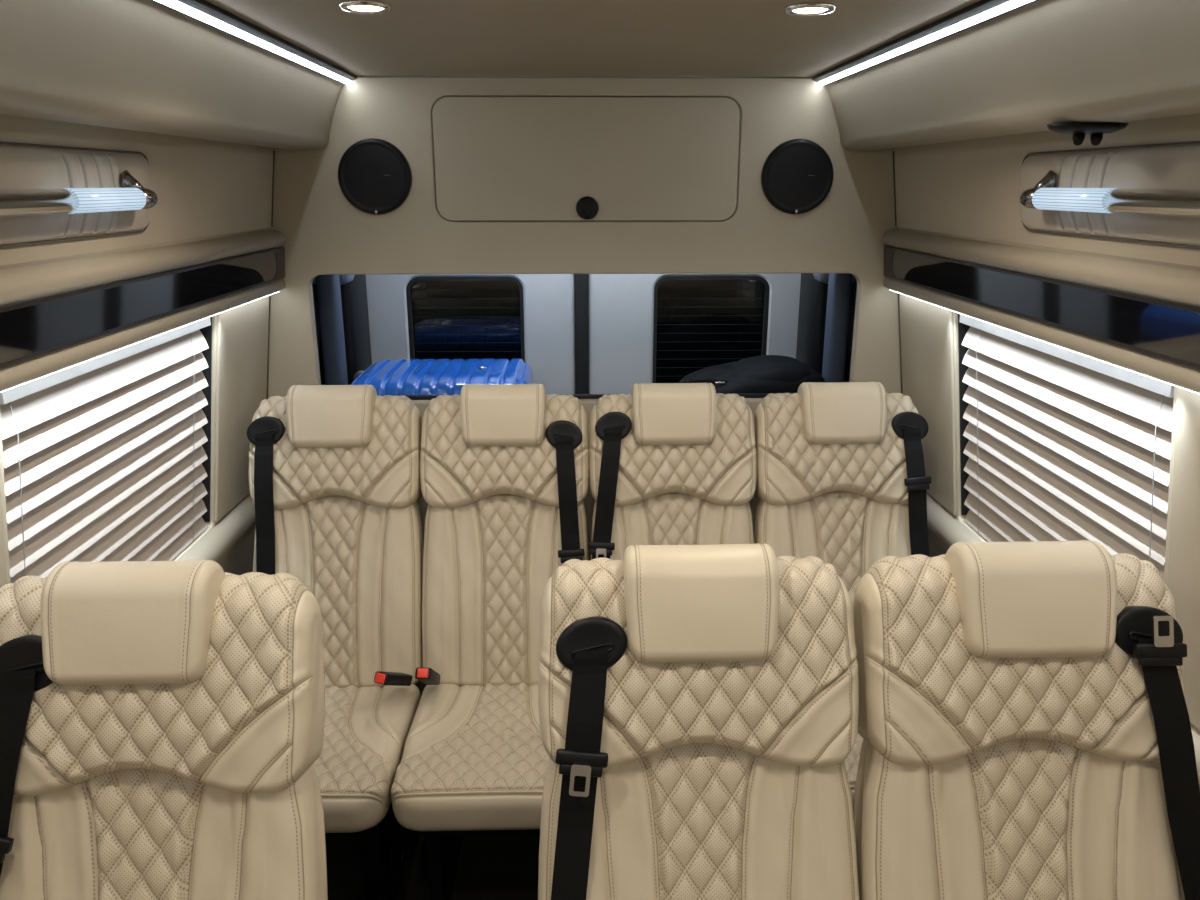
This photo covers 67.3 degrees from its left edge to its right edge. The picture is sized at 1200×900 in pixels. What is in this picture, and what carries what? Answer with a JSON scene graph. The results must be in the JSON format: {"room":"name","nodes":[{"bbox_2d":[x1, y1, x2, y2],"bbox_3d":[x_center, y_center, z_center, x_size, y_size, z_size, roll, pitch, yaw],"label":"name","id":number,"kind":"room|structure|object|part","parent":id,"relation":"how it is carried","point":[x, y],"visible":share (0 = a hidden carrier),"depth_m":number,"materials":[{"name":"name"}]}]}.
{"room":"vehicle interior","nodes":[
{"label":"vehicle interior","id":0,"kind":"room"},
{"bbox_2d":[0,114,324,582],"bbox_3d":[-0.922,0.452,0.838,0.352,1.860,5.200,0,16,-1],"label":"wall","id":1,"kind":"structure","parent":0,"point":[202,187],"depth_m":1.80,"materials":[{"name":"beige plastic"}]},
{"bbox_2d":[0,455,7,587],"bbox_3d":[-0.870,0.249,0.993,0.076,0.542,0.708,0,16,-1],"label":"trim","id":2,"kind":"structure","parent":1,"relation":"attached to","point":[3,560],"depth_m":1.32,"materials":[{"name":"beige plastic"}]},
{"bbox_2d":[0,141,150,248],"bbox_3d":[-0.806,-0.275,0.986,0.030,0.140,1.396,0,16,-1],"label":"panel","id":3,"kind":"object","parent":1,"relation":"attached to","point":[21,167],"visible":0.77,"depth_m":1.37,"materials":[{"name":"leather"}]},
{"bbox_2d":[0,170,157,216],"bbox_3d":[-0.770,-0.278,0.976,0.044,0.065,1.229,0,16,-1],"label":"grab rail","id":4,"kind":"object","parent":3,"relation":"attached to","point":[132,195],"visible":1,"depth_m":1.31,"materials":[{"name":"silver metal"}]},
{"bbox_2d":[0,317,210,582],"bbox_3d":[-0.912,0.046,1.726,0.092,0.520,0.765,0,16,-1],"label":"window blind","id":5,"kind":"object","parent":1,"relation":"attached to","point":[103,456],"visible":0.77,"depth_m":1.65,"materials":[{"name":"beige plastic"}]},
{"bbox_3d":[-0.892,0.160,1.393,0.058,0.488,0.002,0,16,-1],"label":"ladder cord","id":6,"kind":"part","parent":5,"relation":"part of","materials":[{"name":"white fabric"}]},
{"bbox_3d":[-0.909,-0.022,2.011,0.058,0.488,0.002,0,16,-1],"label":"ladder cord","id":7,"kind":"part","parent":5,"relation":"part of","materials":[{"name":"white fabric"}]},
{"bbox_2d":[0,290,280,391],"bbox_3d":[-0.827,-0.165,1.507,0.018,0.008,1.825,0,16,-1],"label":"led strip","id":8,"kind":"object","parent":1,"relation":"attached to","point":[280,290],"visible":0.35,"depth_m":1.54,"materials":[{"name":"white plastic"}]},
{"bbox_2d":[0,247,284,367],"bbox_3d":[-0.779,0.116,0.304,0.017,0.079,4.317,0,16,-1],"label":"panel","id":9,"kind":"object","parent":1,"relation":"attached to","point":[30,329],"visible":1,"depth_m":1.52,"materials":[{"name":"black"}]},
{"bbox_2d":[0,228,285,390],"bbox_3d":[-0.792,0.110,0.290,0.056,0.159,4.335,0,16,-1],"label":"trim","id":10,"kind":"structure","parent":1,"relation":"attached to","point":[20,282],"depth_m":1.52,"materials":[{"name":"beige plastic"}]},
{"bbox_2d":[0,0,342,149],"bbox_3d":[-0.680,-0.238,0.198,0.192,0.177,4.344,0,16,-1],"label":"locker","id":11,"kind":"object","parent":1,"relation":"attached to","point":[149,66],"visible":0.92,"depth_m":1.31,"materials":[{"name":"plastic"}]},
{"bbox_2d":[199,316,211,521],"bbox_3d":[-0.952,-0.069,2.113,0.146,0.506,0.004,0,16,-1],"label":"trim","id":12,"kind":"structure","parent":1,"relation":"attached to","point":[206,331],"depth_m":2.11,"materials":[{"name":"black plastic"}]},
{"bbox_2d":[177,493,255,574],"bbox_3d":[-0.887,1.079,0.580,0.076,0.803,4.348,0,16,-1],"label":"trim","id":13,"kind":"structure","parent":1,"relation":"attached to","point":[230,543],"depth_m":2.24,"materials":[{"name":"beige plastic"}]},
{"bbox_2d":[215,296,268,521],"bbox_3d":[-0.904,-0.131,2.285,0.076,0.542,0.348,0,16,-1],"label":"trim","id":14,"kind":"structure","parent":1,"relation":"attached to","point":[242,331],"depth_m":2.24,"materials":[{"name":"beige plastic"}]},
{"bbox_2d":[316,275,347,384],"bbox_3d":[-0.799,-0.114,2.761,0.056,1.859,0.080,0,16,-1],"label":"trim","id":15,"kind":"structure","parent":1,"relation":"attached to","point":[328,286],"depth_m":2.66,"materials":[{"name":"black plastic"}]},
{"bbox_2d":[313,274,354,284],"bbox_3d":[-0.845,-0.606,2.758,0.170,0.195,0.115,0,16,-1],"label":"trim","id":16,"kind":"structure","parent":1,"relation":"attached to","point":[344,279],"depth_m":2.74,"materials":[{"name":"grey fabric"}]},
{"bbox_2d":[321,274,371,384],"bbox_3d":[-0.850,-0.205,3.071,0.110,1.859,0.250,0,16,-1],"label":"trim","id":17,"kind":"structure","parent":1,"relation":"attached to","point":[353,293],"depth_m":2.94,"materials":[{"name":"black plastic"}]},
{"bbox_2d":[365,274,575,393],"bbox_3d":[-0.561,-0.253,3.232,0.946,1.860,0.050,0,16,-1],"label":"door","id":18,"kind":"structure","parent":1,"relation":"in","point":[548,299],"depth_m":3.15,"materials":[{"name":"white paint"}]},
{"bbox_2d":[406,277,524,362],"bbox_3d":[-0.469,-0.382,3.190,0.420,0.472,0.032,0,16,-1],"label":"window","id":19,"kind":"structure","parent":18,"relation":"attached to","point":[450,318],"depth_m":3.17,"materials":[{"name":"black glass"}]},
{"bbox_2d":[575,274,588,393],"bbox_3d":[-0.064,-0.254,3.236,0.046,1.859,0.057,0,16,-1],"label":"door frame","id":20,"kind":"structure","parent":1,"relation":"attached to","point":[581,280],"depth_m":3.16,"materials":[{"name":"black rubber"}]},
{"bbox_2d":[325,810,539,899],"bbox_3d":[0.009,1.354,1.155,2.100,0.050,5.250,0,16,-1],"label":"floor","id":21,"kind":"structure","parent":0,"point":[493,866],"depth_m":2.20,"materials":[{"name":"black carpet"}]},
{"bbox_2d":[0,560,327,899],"bbox_3d":[-0.621,0.768,1.046,0.509,1.136,0.739,0,16,-1],"label":"passenger seat","id":22,"kind":"object","parent":21,"relation":"on","point":[162,722],"visible":1,"depth_m":1.15,"materials":[{"name":"leather"}]},
{"bbox_3d":[-0.769,0.488,1.126,0.069,0.031,0.014,1,16,2],"label":"latch plate","id":23,"kind":"part","parent":22,"relation":"part of","materials":[{"name":"black plastic"}]},
{"bbox_3d":[-0.596,0.316,1.202,0.437,0.290,0.185,0,16,-1],"label":"shoulder panel","id":24,"kind":"part","parent":22,"relation":"part of","materials":[{"name":"leather"}]},
{"bbox_2d":[0,763,327,899],"bbox_3d":[-0.594,0.649,1.210,0.445,0.497,0.237,0,16,-1],"label":"cushion","id":25,"kind":"object","parent":22,"relation":"on","point":[208,831],"depth_m":1.17,"materials":[{"name":"leather"}]},
{"bbox_2d":[247,384,422,899],"bbox_3d":[-0.640,0.466,2.070,0.413,1.136,0.739,0,16,-1],"label":"passenger seat","id":26,"kind":"object","parent":21,"relation":"on","point":[335,485],"visible":0.72,"depth_m":2.17,"materials":[{"name":"leather"}]},
{"bbox_3d":[-0.647,0.014,2.225,0.413,0.290,0.185,0,16,-1],"label":"shoulder panel","id":27,"kind":"part","parent":26,"relation":"part of","materials":[{"name":"leather"}]},
{"bbox_2d":[253,495,422,687],"bbox_3d":[-0.645,0.348,2.234,0.412,0.497,0.237,0,16,-1],"label":"cushion","id":28,"kind":"object","parent":26,"relation":"on","point":[360,557],"depth_m":2.18,"materials":[{"name":"leather"}]},
{"bbox_3d":[-0.638,0.732,2.055,0.321,0.055,0.380,0,16,-1],"label":"seat","id":29,"kind":"part","parent":26,"relation":"part of","materials":[{"name":"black leather"}]},
{"bbox_2d":[314,684,420,832],"bbox_3d":[-0.637,0.669,1.992,0.405,0.139,0.475,0,16,-1],"label":"seat cushion","id":30,"kind":"object","parent":26,"relation":"on","point":[367,727],"depth_m":1.92,"materials":[{"name":"leather"}]},
{"bbox_2d":[391,384,588,899],"bbox_3d":[-0.227,0.463,2.080,0.413,1.136,0.739,0,16,-1],"label":"passenger seat","id":31,"kind":"object","parent":21,"relation":"on","point":[504,468],"visible":0.89,"depth_m":2.17,"materials":[{"name":"leather"}]},
{"bbox_2d":[391,683,548,830],"bbox_3d":[-0.224,0.666,2.002,0.405,0.139,0.475,0,16,-1],"label":"seat cushion","id":32,"kind":"object","parent":31,"relation":"on","point":[475,757],"depth_m":1.86,"materials":[{"name":"leather"}]},
{"bbox_3d":[-0.225,0.729,2.065,0.321,0.055,0.380,0,16,-1],"label":"seat","id":33,"kind":"part","parent":31,"relation":"part of","materials":[{"name":"black leather"}]},
{"bbox_3d":[-0.234,0.011,2.235,0.413,0.290,0.185,0,16,-1],"label":"shoulder panel","id":34,"kind":"part","parent":31,"relation":"part of","materials":[{"name":"leather"}]},
{"bbox_2d":[422,494,588,685],"bbox_3d":[-0.232,0.345,2.244,0.412,0.497,0.237,0,16,-1],"label":"cushion","id":35,"kind":"object","parent":31,"relation":"on","point":[489,560],"depth_m":2.19,"materials":[{"name":"leather"}]},
{"bbox_3d":[-0.069,0.248,2.172,0.065,0.022,0.015,0,16,-1],"label":"latch plate","id":36,"kind":"part","parent":31,"relation":"part of","materials":[{"name":"black plastic"}]},
{"bbox_2d":[588,383,756,559],"bbox_3d":[0.183,0.460,2.090,0.418,1.136,0.739,0,16,-1],"label":"passenger seat","id":37,"kind":"object","parent":21,"relation":"on","point":[670,463],"visible":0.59,"depth_m":2.18,"materials":[{"name":"leather"}]},
{"bbox_3d":[0.003,0.231,2.173,0.065,0.022,0.015,0,16,-1],"label":"latch plate","id":38,"kind":"part","parent":37,"relation":"part of","materials":[{"name":"black plastic"}]},
{"bbox_2d":[591,493,753,559],"bbox_3d":[0.181,0.342,2.254,0.412,0.497,0.237,0,16,-1],"label":"cushion","id":39,"kind":"object","parent":37,"relation":"on","point":[620,521],"depth_m":2.21,"materials":[{"name":"leather"}]},
{"bbox_3d":[0.179,0.008,2.245,0.413,0.290,0.185,0,16,-1],"label":"shoulder panel","id":40,"kind":"part","parent":37,"relation":"part of","materials":[{"name":"leather"}]},
{"bbox_2d":[538,543,858,899],"bbox_3d":[0.137,0.752,1.100,0.452,1.136,0.739,0,16,-1],"label":"passenger seat","id":41,"kind":"object","parent":21,"relation":"on","point":[698,705],"visible":1,"depth_m":1.20,"materials":[{"name":"leather"}]},
{"bbox_3d":[-0.024,0.400,1.170,0.069,0.024,0.014,0,16,0],"label":"latch plate","id":42,"kind":"part","parent":41,"relation":"part of","materials":[{"name":"black plastic"}]},
{"bbox_3d":[0.134,0.300,1.255,0.437,0.290,0.185,0,16,-1],"label":"shoulder panel","id":43,"kind":"part","parent":41,"relation":"part of","materials":[{"name":"leather"}]},
{"bbox_2d":[538,743,858,899],"bbox_3d":[0.136,0.634,1.263,0.445,0.497,0.237,0,16,-1],"label":"cushion","id":44,"kind":"object","parent":41,"relation":"on","point":[620,821],"depth_m":1.22,"materials":[{"name":"leather"}]},
{"bbox_2d":[754,382,931,816],"bbox_3d":[0.613,0.457,2.101,0.442,1.136,0.743,0,16,-1],"label":"passenger seat","id":45,"kind":"object","parent":21,"relation":"on","point":[842,481],"visible":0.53,"depth_m":2.20,"materials":[{"name":"leather"}]},
{"bbox_2d":[754,491,910,613],"bbox_3d":[0.594,0.339,2.264,0.412,0.497,0.237,0,16,-1],"label":"cushion","id":46,"kind":"object","parent":45,"relation":"on","point":[850,531],"depth_m":2.22,"materials":[{"name":"leather"}]},
{"bbox_3d":[0.592,0.005,2.256,0.413,0.290,0.185,0,16,-1],"label":"shoulder panel","id":47,"kind":"part","parent":45,"relation":"part of","materials":[{"name":"leather"}]},
{"bbox_2d":[844,732,863,816],"bbox_3d":[0.603,0.660,2.023,0.405,0.139,0.475,0,16,-1],"label":"seat cushion","id":48,"kind":"object","parent":45,"relation":"on","point":[852,760],"depth_m":1.85,"materials":[{"name":"leather"}]},
{"bbox_3d":[0.767,0.075,2.176,0.065,0.023,0.014,-1,16,-3],"label":"latch plate","id":49,"kind":"part","parent":45,"relation":"part of","materials":[{"name":"black plastic"}]},
{"bbox_2d":[853,540,1199,899],"bbox_3d":[0.629,0.748,1.112,0.526,1.136,0.739,0,16,-1],"label":"passenger seat","id":50,"kind":"object","parent":21,"relation":"on","point":[1024,725],"visible":1,"depth_m":1.21,"materials":[{"name":"leather"}]},
{"bbox_2d":[854,738,1181,899],"bbox_3d":[0.584,0.631,1.274,0.445,0.497,0.237,0,16,-1],"label":"cushion","id":51,"kind":"object","parent":50,"relation":"on","point":[935,818],"depth_m":1.23,"materials":[{"name":"leather"}]},
{"bbox_3d":[0.581,0.297,1.266,0.437,0.290,0.185,0,16,-1],"label":"shoulder panel","id":52,"kind":"part","parent":50,"relation":"part of","materials":[{"name":"leather"}]},
{"bbox_3d":[0.736,0.263,1.185,0.068,0.019,0.014,0,16,-1],"label":"latch plate","id":53,"kind":"part","parent":50,"relation":"part of","materials":[{"name":"black plastic"}]},
{"bbox_2d":[268,77,900,696],"bbox_3d":[-0.036,-0.053,2.554,1.980,1.860,0.030,0,16,-1],"label":"wall","id":54,"kind":"structure","parent":0,"point":[325,234],"depth_m":2.38,"materials":[{"name":"beige plastic"}]},
{"bbox_2d":[266,295,270,398],"bbox_3d":[-0.913,-0.176,2.475,0.072,0.521,0.004,0,16,-1],"label":"trim","id":55,"kind":"structure","parent":54,"relation":"attached to","point":[269,295],"depth_m":2.44,"materials":[{"name":"grey plastic"}]},
{"bbox_2d":[271,151,274,226],"bbox_3d":[-0.845,-0.674,2.331,0.029,0.189,0.004,0,16,-1],"label":"trim","id":56,"kind":"structure","parent":54,"relation":"attached to","point":[273,151],"depth_m":2.33,"materials":[{"name":"grey"}]},
{"bbox_2d":[338,138,411,214],"bbox_3d":[-0.581,-0.703,2.323,0.189,0.189,0.017,0,16,-1],"label":"wall speaker","id":57,"kind":"object","parent":54,"relation":"attached to","point":[374,175],"visible":1,"depth_m":2.32,"materials":[{"name":"black plastic"}]},
{"bbox_2d":[377,393,792,399],"bbox_3d":[-0.036,-0.123,2.560,1.720,0.070,0.019,0,16,-1],"label":"trim","id":58,"kind":"structure","parent":54,"relation":"attached to","point":[745,395],"depth_m":2.54,"materials":[{"name":"black plastic"}]},
{"bbox_2d":[432,97,739,220],"bbox_3d":[-0.035,-0.791,2.471,0.832,0.350,0.312,0,16,-1],"label":"upper cabinet","id":59,"kind":"object","parent":54,"relation":"attached to","point":[496,158],"visible":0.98,"depth_m":2.33,"materials":[{"name":"beige plastic"}]},
{"bbox_3d":[-0.033,-0.621,2.361,0.016,0.022,0.005,0,16,-1],"label":"latch lever","id":60,"kind":"part","parent":59,"relation":"part of","materials":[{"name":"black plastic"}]},
{"bbox_2d":[761,139,833,213],"bbox_3d":[0.516,-0.711,2.350,0.189,0.189,0.017,0,16,-1],"label":"wall speaker","id":61,"kind":"object","parent":54,"relation":"attached to","point":[797,176],"visible":1,"depth_m":2.35,"materials":[{"name":"black plastic"}]},
{"bbox_2d":[893,151,896,225],"bbox_3d":[0.774,-0.686,2.370,0.029,0.189,0.004,0,16,-1],"label":"trim","id":62,"kind":"structure","parent":54,"relation":"attached to","point":[893,151],"depth_m":2.37,"materials":[{"name":"grey plastic"}]},
{"bbox_2d":[898,293,902,393],"bbox_3d":[0.842,-0.189,2.518,0.072,0.521,0.004,0,16,-1],"label":"trim","id":63,"kind":"structure","parent":54,"relation":"attached to","point":[898,293],"depth_m":2.48,"materials":[{"name":"grey plastic"}]},
{"bbox_2d":[205,0,980,77],"bbox_3d":[0.009,-0.480,0.615,2.000,0.050,5.250,0,16,-1],"label":"ceiling","id":64,"kind":"structure","parent":0,"point":[415,38],"depth_m":1.62,"materials":[{"name":"fabric"}]},
{"bbox_2d":[150,0,356,84],"bbox_3d":[-0.569,-0.314,0.182,0.030,0.022,4.335,0,16,-1],"label":"ceiling light strip","id":65,"kind":"object","parent":64,"relation":"attached to","point":[202,11],"visible":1,"depth_m":1.56,"materials":[{"name":"white plastic"}]},
{"bbox_2d":[339,0,391,13],"bbox_3d":[-0.356,-0.673,1.372,0.077,0.006,0.077,0,16,-1],"label":"recessed light","id":66,"kind":"object","parent":64,"relation":"in","point":[355,6],"visible":1,"depth_m":1.36,"materials":[{"name":"silver metal"}]},
{"bbox_2d":[785,2,835,15],"bbox_3d":[0.323,-0.678,1.389,0.077,0.006,0.077,0,16,-1],"label":"recessed light","id":67,"kind":"object","parent":64,"relation":"in","point":[808,8],"visible":1,"depth_m":1.37,"materials":[{"name":"silver metal"}]},
{"bbox_2d":[812,0,1038,85],"bbox_3d":[0.609,-0.323,0.210,0.030,0.022,4.335,0,16,-1],"label":"ceiling light strip","id":68,"kind":"object","parent":64,"relation":"attached to","point":[982,11],"visible":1,"depth_m":1.57,"materials":[{"name":"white plastic"}]},
{"bbox_2d":[844,113,1199,731],"bbox_3d":[0.941,0.438,0.884,0.352,1.860,5.200,0,16,-1],"label":"wall","id":69,"kind":"structure","parent":0,"point":[971,188],"depth_m":1.82,"materials":[{"name":"beige plastic"}]},
{"bbox_2d":[588,273,800,393],"bbox_3d":[0.442,-0.260,3.256,0.967,1.860,0.050,0,16,-1],"label":"door","id":70,"kind":"structure","parent":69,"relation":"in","point":[620,306],"depth_m":3.17,"materials":[{"name":"white paint"}]},
{"bbox_2d":[653,276,769,382],"bbox_3d":[0.390,-0.388,3.211,0.420,0.472,0.032,0,16,-1],"label":"window","id":71,"kind":"structure","parent":70,"relation":"attached to","point":[700,322],"depth_m":3.20,"materials":[{"name":"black glass"}]},
{"bbox_2d":[796,273,827,375],"bbox_3d":[0.750,-0.216,3.111,0.110,1.859,0.250,0,16,-1],"label":"trim","id":72,"kind":"structure","parent":69,"relation":"attached to","point":[813,292],"depth_m":2.97,"materials":[{"name":"black plastic"}]},
{"bbox_2d":[813,273,854,283],"bbox_3d":[0.754,-0.617,2.797,0.170,0.195,0.115,0,16,-1],"label":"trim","id":73,"kind":"structure","parent":69,"relation":"attached to","point":[822,277],"depth_m":2.77,"materials":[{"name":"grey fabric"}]},
{"bbox_2d":[822,273,851,381],"bbox_3d":[0.715,-0.124,2.798,0.056,1.859,0.080,0,16,-1],"label":"trim","id":74,"kind":"structure","parent":69,"relation":"attached to","point":[839,284],"depth_m":2.69,"materials":[{"name":"black plastic"}]},
{"bbox_2d":[900,294,956,515],"bbox_3d":[0.843,-0.144,2.328,0.076,0.542,0.348,0,16,-1],"label":"trim","id":75,"kind":"structure","parent":69,"relation":"attached to","point":[927,333],"depth_m":2.28,"materials":[{"name":"beige plastic"}]},
{"bbox_2d":[958,313,970,514],"bbox_3d":[0.900,-0.083,2.158,0.146,0.506,0.004,0,16,-1],"label":"trim","id":76,"kind":"structure","parent":69,"relation":"attached to","point":[962,328],"depth_m":2.15,"materials":[{"name":"black plastic"}]},
{"bbox_2d":[826,0,1199,150],"bbox_3d":[0.720,-0.248,0.232,0.192,0.177,4.344,0,16,-1],"label":"locker","id":77,"kind":"object","parent":69,"relation":"attached to","point":[1033,66],"visible":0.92,"depth_m":1.31,"materials":[{"name":"plastic"}]},
{"bbox_2d":[1047,122,1128,145],"bbox_3d":[0.704,-0.456,1.308,0.112,0.030,0.084,0,16,-1],"label":"hook","id":78,"kind":"object","parent":77,"relation":"attached to","point":[1096,130],"visible":1,"depth_m":1.28,"materials":[{"name":"black plastic"}]},
{"bbox_3d":[0.704,-0.464,1.306,0.112,0.014,0.084,0,16,-1],"label":"mount plate","id":79,"kind":"part","parent":78,"relation":"part of","materials":[{"name":"black plastic"}]},
{"bbox_2d":[882,227,1199,391],"bbox_3d":[0.832,0.098,0.330,0.056,0.159,4.335,0,16,-1],"label":"trim","id":80,"kind":"structure","parent":69,"relation":"attached to","point":[1176,283],"depth_m":1.51,"materials":[{"name":"beige plastic"}]},
{"bbox_2d":[884,246,1199,369],"bbox_3d":[0.819,0.104,0.343,0.017,0.079,4.317,0,16,-1],"label":"trim panel","id":81,"kind":"object","parent":69,"relation":"attached to","point":[1166,330],"visible":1,"depth_m":1.51,"materials":[{"name":"black"}]},
{"bbox_2d":[889,289,1199,393],"bbox_3d":[0.804,-0.177,1.546,0.018,0.008,1.825,0,16,-1],"label":"led strip","id":82,"kind":"object","parent":69,"relation":"attached to","point":[889,289],"visible":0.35,"depth_m":1.53,"materials":[{"name":"white plastic"}]},
{"bbox_2d":[926,492,1199,899],"bbox_3d":[0.927,1.066,0.624,0.076,0.803,4.348,0,16,-1],"label":"trim","id":83,"kind":"structure","parent":69,"relation":"attached to","point":[944,530],"depth_m":2.23,"materials":[{"name":"beige plastic"}]},
{"bbox_2d":[959,314,1173,581],"bbox_3d":[0.881,0.034,1.770,0.092,0.520,0.765,0,16,-1],"label":"window blind","id":84,"kind":"object","parent":69,"relation":"attached to","point":[1063,444],"visible":0.66,"depth_m":1.69,"materials":[{"name":"beige plastic"}]},
{"bbox_3d":[0.863,-0.035,2.054,0.058,0.488,0.002,0,16,-1],"label":"ladder cord","id":85,"kind":"part","parent":84,"relation":"part of","materials":[{"name":"white fabric"}]},
{"bbox_3d":[0.880,0.147,1.436,0.058,0.488,0.002,0,16,-1],"label":"ladder cord","id":86,"kind":"part","parent":84,"relation":"part of","materials":[{"name":"white fabric"}]},
{"bbox_2d":[1020,141,1199,249],"bbox_3d":[0.807,-0.287,1.025,0.030,0.140,1.396,0,16,-1],"label":"panel","id":87,"kind":"object","parent":69,"relation":"attached to","point":[1170,167],"visible":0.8,"depth_m":1.38,"materials":[{"name":"plastic"}]},
{"bbox_2d":[1020,170,1199,217],"bbox_3d":[0.772,-0.287,1.006,0.044,0.065,1.212,0,16,-1],"label":"grab rail","id":88,"kind":"object","parent":87,"relation":"attached to","point":[1044,196],"visible":1,"depth_m":1.32,"materials":[{"name":"silver metal"}]},
{"bbox_2d":[1166,387,1199,729],"bbox_3d":[0.877,0.236,1.036,0.076,0.542,0.708,0,16,-1],"label":"trim","id":89,"kind":"structure","parent":69,"relation":"attached to","point":[1183,567],"depth_m":1.33,"materials":[{"name":"beige plastic"}]},
{"bbox_3d":[-0.045,-0.014,2.934,1.720,0.030,0.673,0,16,-1],"label":"floor","id":90,"kind":"structure","parent":0,"visible":0},
{"bbox_2d":[351,358,532,394],"bbox_3d":[-0.498,-0.124,2.777,0.568,0.270,0.458,0,16,-1],"label":"suitcase","id":91,"kind":"object","parent":90,"relation":"on","point":[396,376],"visible":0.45,"depth_m":2.65,"materials":[{"name":"blue plastic"}]},
{"bbox_2d":[679,355,824,392],"bbox_3d":[0.463,-0.140,2.807,0.446,0.284,0.380,0,16,-1],"label":"bag","id":92,"kind":"object","parent":90,"relation":"on","point":[762,373],"visible":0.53,"depth_m":2.66,"materials":[{"name":"black fabric"}]}
]}

